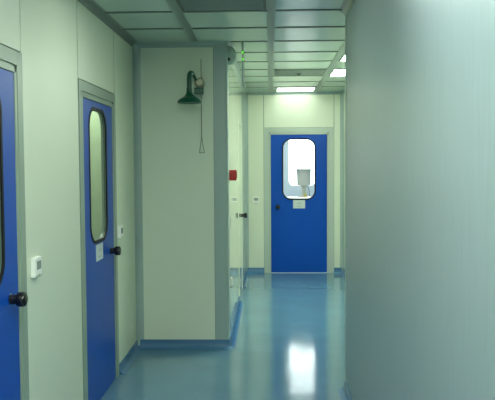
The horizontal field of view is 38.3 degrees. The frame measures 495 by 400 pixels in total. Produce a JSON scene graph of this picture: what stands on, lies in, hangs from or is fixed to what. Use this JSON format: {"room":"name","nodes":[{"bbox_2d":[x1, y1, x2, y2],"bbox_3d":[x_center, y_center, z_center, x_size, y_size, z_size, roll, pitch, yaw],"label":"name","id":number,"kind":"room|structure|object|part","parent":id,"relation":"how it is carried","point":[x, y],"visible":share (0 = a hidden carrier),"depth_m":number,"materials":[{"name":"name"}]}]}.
{"room":"laboratory corridor","nodes":[
{"label":"laboratory corridor","id":0,"kind":"room"},
{"bbox_2d":[0,0,135,399],"bbox_3d":[-1.153,0.195,1.925,0.060,2.700,8.752,0,3,2],"label":"wall","id":1,"kind":"structure","parent":0,"point":[61,43],"depth_m":4.04,"materials":[{"name":"grey paint"}]},
{"bbox_2d":[0,44,28,399],"bbox_3d":[-1.081,0.410,2.934,0.130,2.167,1.040,0,3,2],"label":"door","id":2,"kind":"structure","parent":1,"relation":"in","point":[14,359],"depth_m":3.27,"materials":[{"name":"blue metal"}]},
{"bbox_3d":[-1.043,0.453,3.246,0.075,0.068,0.068,0,3,2],"label":"knob","id":3,"kind":"part","parent":2,"relation":"part of","materials":[{"name":"black plastic"}]},
{"bbox_2d":[31,256,41,277],"bbox_3d":[-1.060,0.336,3.581,0.026,0.098,0.100,0,3,2],"label":"controller","id":4,"kind":"object","parent":1,"relation":"attached to","point":[36,262],"visible":1,"depth_m":3.54,"materials":[{"name":"white plastic"}]},
{"bbox_2d":[78,79,120,399],"bbox_3d":[-1.017,0.305,4.986,0.130,2.167,1.040,0,3,2],"label":"door","id":5,"kind":"structure","parent":1,"relation":"in","point":[99,256],"depth_m":4.97,"materials":[{"name":"blue metal"}]},
{"bbox_3d":[-0.980,0.378,5.299,0.075,0.068,0.068,0,3,2],"label":"knob","id":6,"kind":"part","parent":5,"relation":"part of","materials":[{"name":"black plastic"}]},
{"bbox_2d":[77,0,136,45],"bbox_3d":[-1.106,-1.129,1.856,0.050,0.050,8.752,0,3,2],"label":"trim","id":7,"kind":"structure","parent":1,"relation":"attached to","point":[92,6],"depth_m":5.18,"materials":[{"name":"grey metal"}]},
{"bbox_2d":[118,225,122,238],"bbox_3d":[-0.997,0.250,5.593,0.026,0.098,0.100,0,3,2],"label":"controller","id":8,"kind":"object","parent":1,"relation":"attached to","point":[120,227],"visible":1,"depth_m":5.55,"materials":[{"name":"white plastic"}]},
{"bbox_2d":[119,341,142,374],"bbox_3d":[-0.966,1.302,5.957,0.054,0.078,0.802,0,3,2],"label":"baseboard","id":9,"kind":"structure","parent":1,"relation":"attached to","point":[133,353],"depth_m":5.88,"materials":[{"name":"plastic"}]},
{"bbox_2d":[132,44,143,344],"bbox_3d":[-0.960,-0.027,6.262,0.061,2.700,0.061,0,3,2],"label":"trim","id":10,"kind":"structure","parent":1,"relation":"attached to","point":[136,64],"depth_m":6.27,"materials":[{"name":"grey metal"}]},
{"bbox_2d":[90,47,215,339],"bbox_3d":[-1.661,-0.026,6.343,2.886,2.700,0.060,0,3,2],"label":"wall","id":11,"kind":"structure","parent":0,"point":[178,205],"depth_m":6.28,"materials":[{"name":"grey paint"}]},
{"bbox_2d":[135,40,224,47],"bbox_3d":[-0.596,-1.352,6.188,0.801,0.050,0.050,0,3,2],"label":"trim","id":12,"kind":"structure","parent":11,"relation":"attached to","point":[142,44],"depth_m":6.20,"materials":[{"name":"grey metal"}]},
{"bbox_2d":[139,339,226,349],"bbox_3d":[-0.581,1.281,6.316,0.801,0.078,0.054,0,3,2],"label":"baseboard","id":13,"kind":"structure","parent":11,"relation":"attached to","point":[145,344],"depth_m":6.33,"materials":[{"name":"plastic"}]},
{"bbox_2d":[177,70,204,152],"bbox_3d":[-0.481,-0.803,6.079,0.219,0.806,0.316,0,3,2],"label":"shower","id":14,"kind":"object","parent":11,"relation":"attached to","point":[189,98],"visible":1,"depth_m":6.04,"materials":[{"name":"green metal"}]},
{"bbox_3d":[-0.468,-1.012,6.062,0.045,0.173,0.149,1,3,24],"label":"supply arm","id":15,"kind":"part","parent":14,"relation":"part of","materials":[{"name":"green metal"}]},
{"bbox_3d":[-0.416,-0.939,6.142,0.080,0.056,0.044,0,3,2],"label":"sign plate","id":16,"kind":"part","parent":14,"relation":"part of","materials":[{"name":"green plastic"}]},
{"bbox_3d":[-0.397,-0.871,6.123,0.006,0.675,0.006,0,3,2],"label":"pull rod","id":17,"kind":"part","parent":14,"relation":"part of","materials":[{"name":"metal"}]},
{"bbox_2d":[213,45,229,339],"bbox_3d":[-0.227,-0.034,6.332,0.123,2.700,0.133,0,3,2],"label":"trim","id":18,"kind":"structure","parent":11,"relation":"attached to","point":[220,52],"depth_m":6.27,"materials":[{"name":"grey metal"}]},
{"bbox_2d":[227,339,234,349],"bbox_3d":[-0.144,1.279,6.315,0.072,0.078,0.072,0,3,2],"label":"baseboard","id":19,"kind":"structure","parent":11,"relation":"attached to","point":[229,346],"depth_m":6.33,"materials":[{"name":"plastic"}]},
{"bbox_2d":[94,0,344,91],"bbox_3d":[-0.480,-1.388,5.674,5.300,0.086,16.560,0,3,2],"label":"ceiling","id":20,"kind":"structure","parent":0,"point":[290,34],"depth_m":5.76,"materials":[{"name":"white metal"}]},
{"bbox_3d":[-0.585,-1.153,1.839,0.066,0.007,8.752,0,3,2],"label":"rail","id":21,"kind":"part","parent":20,"relation":"part of","materials":[{"name":"grey metal"}]},
{"bbox_2d":[176,0,265,11],"bbox_3d":[-0.169,-1.297,4.662,0.583,0.009,0.581,0,3,2],"label":"ceiling vent","id":22,"kind":"object","parent":20,"relation":"in","point":[185,5],"visible":1,"depth_m":4.77,"materials":[{"name":"grey metal"}]},
{"bbox_2d":[241,42,244,87],"bbox_3d":[-0.038,-1.204,6.376,0.024,0.370,0.270,0,3,2],"label":"sign","id":23,"kind":"object","parent":20,"relation":"hanging from","point":[242,43],"visible":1,"depth_m":6.25,"materials":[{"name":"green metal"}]},
{"bbox_3d":[-0.038,-1.182,6.382,0.014,0.325,0.260,0,3,2],"label":"sign panel","id":24,"kind":"part","parent":23,"relation":"part of","materials":[{"name":"plastic"}]},
{"bbox_3d":[0.137,-1.268,4.001,0.062,0.007,13.125,0,3,2],"label":"rail","id":25,"kind":"part","parent":20,"relation":"part of","materials":[{"name":"grey metal"}]},
{"bbox_2d":[276,87,315,91],"bbox_3d":[0.689,-1.584,10.220,0.555,0.010,0.581,0,3,2],"label":"recessed light","id":26,"kind":"object","parent":20,"relation":"in","point":[278,89],"visible":1,"depth_m":10.20,"materials":[{"name":"white plastic"}]},
{"bbox_2d":[274,69,326,76],"bbox_3d":[0.609,-1.474,8.362,0.590,0.041,0.581,0,3,2],"label":"ceiling vent","id":27,"kind":"object","parent":20,"relation":"in","point":[319,72],"visible":1,"depth_m":8.31,"materials":[{"name":"grey metal"}]},
{"bbox_2d":[276,70,323,75],"bbox_3d":[0.609,-1.490,8.361,0.546,0.008,0.537,0,3,2],"label":"grille","id":28,"kind":"object","parent":27,"relation":"attached to","point":[278,72],"depth_m":8.31,"materials":[{"name":"grey metal"}]},
{"bbox_3d":[0.926,-1.464,7.771,0.062,0.007,5.529,0,3,2],"label":"rail","id":29,"kind":"part","parent":20,"relation":"part of","materials":[{"name":"grey metal"}]},
{"bbox_2d":[329,69,344,75],"bbox_3d":[1.141,-1.491,8.344,0.315,0.010,0.581,0,3,2],"label":"recessed light","id":30,"kind":"object","parent":20,"relation":"in","point":[336,72],"visible":0.5,"depth_m":8.32,"materials":[{"name":"white plastic"}]},
{"bbox_2d":[100,273,344,399],"bbox_3d":[-0.464,1.385,5.815,5.300,0.080,16.560,0,3,2],"label":"floor","id":31,"kind":"structure","parent":0,"point":[290,345],"depth_m":6.02,"materials":[{"name":"plastic"}]},
{"bbox_2d":[287,196,311,198],"bbox_3d":[0.902,0.480,12.218,0.590,1.062,0.590,0,3,2],"label":"round table","id":32,"kind":"object","parent":31,"relation":"on","point":[290,197],"visible":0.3,"depth_m":12.03,"materials":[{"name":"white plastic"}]},
{"bbox_2d":[296,169,311,196],"bbox_3d":[0.963,-0.291,12.177,0.264,0.482,0.264,0,3,2],"label":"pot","id":33,"kind":"object","parent":32,"relation":"on","point":[303,175],"visible":0.97,"depth_m":12.08,"materials":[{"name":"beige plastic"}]},
{"bbox_3d":[0.963,-0.156,12.184,0.100,0.188,0.100,0,3,2],"label":"stand stem","id":34,"kind":"part","parent":33,"relation":"part of","materials":[{"name":"beige plastic"}]},
{"bbox_3d":[0.962,-0.391,12.172,0.264,0.282,0.264,0,3,2],"label":"pot","id":35,"kind":"part","parent":33,"relation":"part of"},
{"bbox_2d":[228,65,245,334],"bbox_3d":[-0.131,-0.144,8.480,0.060,2.700,4.313,0,3,2],"label":"wall","id":36,"kind":"structure","parent":0,"point":[236,94],"depth_m":7.51,"materials":[{"name":"white paint"}]},
{"bbox_2d":[228,45,235,65],"bbox_3d":[-0.135,-1.279,6.312,0.076,0.178,0.106,0,3,2],"label":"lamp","id":37,"kind":"object","parent":36,"relation":"attached to","point":[231,51],"visible":0.99,"depth_m":6.28,"materials":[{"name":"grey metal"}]},
{"bbox_2d":[229,170,236,180],"bbox_3d":[-0.130,-0.227,6.524,0.068,0.096,0.090,0,3,2],"label":"fire alarm box","id":38,"kind":"object","parent":36,"relation":"attached to","point":[232,173],"visible":0.97,"depth_m":6.48,"materials":[{"name":"red plastic"}]},
{"bbox_2d":[230,296,243,347],"bbox_3d":[-0.102,1.225,7.373,0.054,0.078,2.050,0,3,2],"label":"baseboard","id":39,"kind":"structure","parent":36,"relation":"attached to","point":[236,323],"depth_m":7.16,"materials":[{"name":"plastic"}]},
{"bbox_2d":[227,42,247,94],"bbox_3d":[-0.085,-1.466,8.390,0.050,0.050,4.355,0,3,2],"label":"trim","id":40,"kind":"structure","parent":36,"relation":"attached to","point":[236,65],"depth_m":7.95,"materials":[{"name":"grey metal"}]},
{"bbox_2d":[238,118,246,295],"bbox_3d":[-0.078,0.103,8.863,0.130,2.167,1.040,0,3,2],"label":"door","id":41,"kind":"structure","parent":36,"relation":"in","point":[241,215],"depth_m":8.89,"materials":[{"name":"white"}]},
{"bbox_3d":[-0.113,0.103,8.864,0.061,2.167,1.040,0,3,2],"label":"frame","id":42,"kind":"part","parent":41,"relation":"part of","materials":[{"name":"white metal"}]},
{"bbox_2d":[243,269,248,287],"bbox_3d":[-0.019,1.087,10.066,0.054,0.078,1.265,0,3,2],"label":"baseboard","id":43,"kind":"structure","parent":36,"relation":"attached to","point":[246,274],"depth_m":9.96,"materials":[{"name":"plastic"}]},
{"bbox_2d":[248,94,339,267],"bbox_3d":[0.695,-0.259,10.639,1.579,2.700,0.060,0,3,2],"label":"wall","id":44,"kind":"structure","parent":0,"point":[264,111],"depth_m":10.58,"materials":[{"name":"grey paint"}]},
{"bbox_2d":[245,93,248,270],"bbox_3d":[-0.011,-0.253,10.607,0.051,2.700,0.051,0,3,2],"label":"trim","id":45,"kind":"structure","parent":44,"relation":"attached to","point":[246,95],"depth_m":10.62,"materials":[{"name":"grey metal"}]},
{"bbox_2d":[247,268,263,272],"bbox_3d":[0.112,1.056,10.667,0.280,0.078,0.054,0,3,2],"label":"baseboard","id":46,"kind":"structure","parent":44,"relation":"attached to","point":[249,270],"depth_m":10.68,"materials":[{"name":"plastic"}]},
{"bbox_2d":[253,197,258,202],"bbox_3d":[0.126,-0.002,10.629,0.100,0.098,0.026,0,3,2],"label":"controller","id":47,"kind":"object","parent":44,"relation":"attached to","point":[255,199],"visible":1,"depth_m":10.62,"materials":[{"name":"white plastic"}]},
{"bbox_2d":[246,91,341,94],"bbox_3d":[0.686,-1.579,10.517,1.459,0.050,0.050,0,3,2],"label":"trim","id":48,"kind":"structure","parent":44,"relation":"attached to","point":[248,92],"depth_m":10.54,"materials":[{"name":"grey metal"}]},
{"bbox_2d":[264,127,333,272],"bbox_3d":[0.766,0.009,10.611,1.040,2.167,0.130,0,3,2],"label":"door","id":49,"kind":"structure","parent":44,"relation":"in","point":[298,233],"depth_m":10.63,"materials":[{"name":"blue metal"}]},
{"bbox_2d":[334,268,341,272],"bbox_3d":[1.361,1.051,10.628,0.139,0.078,0.054,0,3,2],"label":"baseboard","id":50,"kind":"structure","parent":44,"relation":"attached to","point":[336,270],"depth_m":10.65,"materials":[{"name":"plastic"}]},
{"bbox_2d":[283,141,313,196],"bbox_3d":[0.931,-0.385,13.105,2.950,2.700,0.060,0,3,2],"label":"wall","id":51,"kind":"structure","parent":0,"point":[287,193],"depth_m":13.08,"materials":[{"name":"white paint"}]},
{"bbox_2d":[287,140,313,189],"bbox_3d":[0.997,-0.940,13.070,0.560,1.510,0.050,0,3,2],"label":"window","id":52,"kind":"structure","parent":51,"relation":"in","point":[300,153],"depth_m":13.08,"materials":[{"name":"clear glass"}]},
{"bbox_2d":[344,93,344,268],"bbox_3d":[1.368,-0.120,7.826,0.060,2.700,5.529,0,3,2],"label":"wall","id":53,"kind":"structure","parent":0,"point":[344,93],"depth_m":10.43,"materials":[{"name":"grey paint"}]},
{"bbox_2d":[340,92,343,270],"bbox_3d":[1.398,-0.259,10.563,0.051,2.700,0.051,0,3,2],"label":"trim","id":54,"kind":"structure","parent":53,"relation":"attached to","point":[342,93],"depth_m":10.57,"materials":[{"name":"grey metal"}]},
{"bbox_2d":[340,268,344,279],"bbox_3d":[1.319,1.190,7.894,0.054,0.078,5.529,0,3,2],"label":"baseboard","id":55,"kind":"structure","parent":53,"relation":"attached to","point":[342,273],"depth_m":10.40,"materials":[{"name":"plastic"}]},
{"bbox_2d":[346,0,494,399],"bbox_3d":[0.611,0.216,1.292,0.060,2.700,7.596,0,3,2],"label":"wall","id":56,"kind":"structure","parent":0,"point":[420,198],"depth_m":2.53,"materials":[{"name":"grey paint"}]},
{"bbox_2d":[338,379,351,399],"bbox_3d":[0.562,1.526,1.361,0.054,0.078,7.596,0,3,2],"label":"baseboard","id":57,"kind":"structure","parent":56,"relation":"attached to","point":[344,393],"depth_m":4.99,"materials":[{"name":"plastic"}]},
{"bbox_2d":[345,15,346,380],"bbox_3d":[0.726,0.025,5.049,0.063,2.700,0.071,0,3,2],"label":"trim","id":58,"kind":"structure","parent":56,"relation":"attached to","point":[346,15],"depth_m":5.03,"materials":[{"name":"grey metal"}]},
{"bbox_2d":[339,0,354,15],"bbox_3d":[0.549,-1.107,1.227,0.050,0.050,7.596,0,3,2],"label":"trim","id":59,"kind":"structure","parent":56,"relation":"attached to","point":[346,5],"depth_m":4.77,"materials":[{"name":"grey metal"}]}
]}

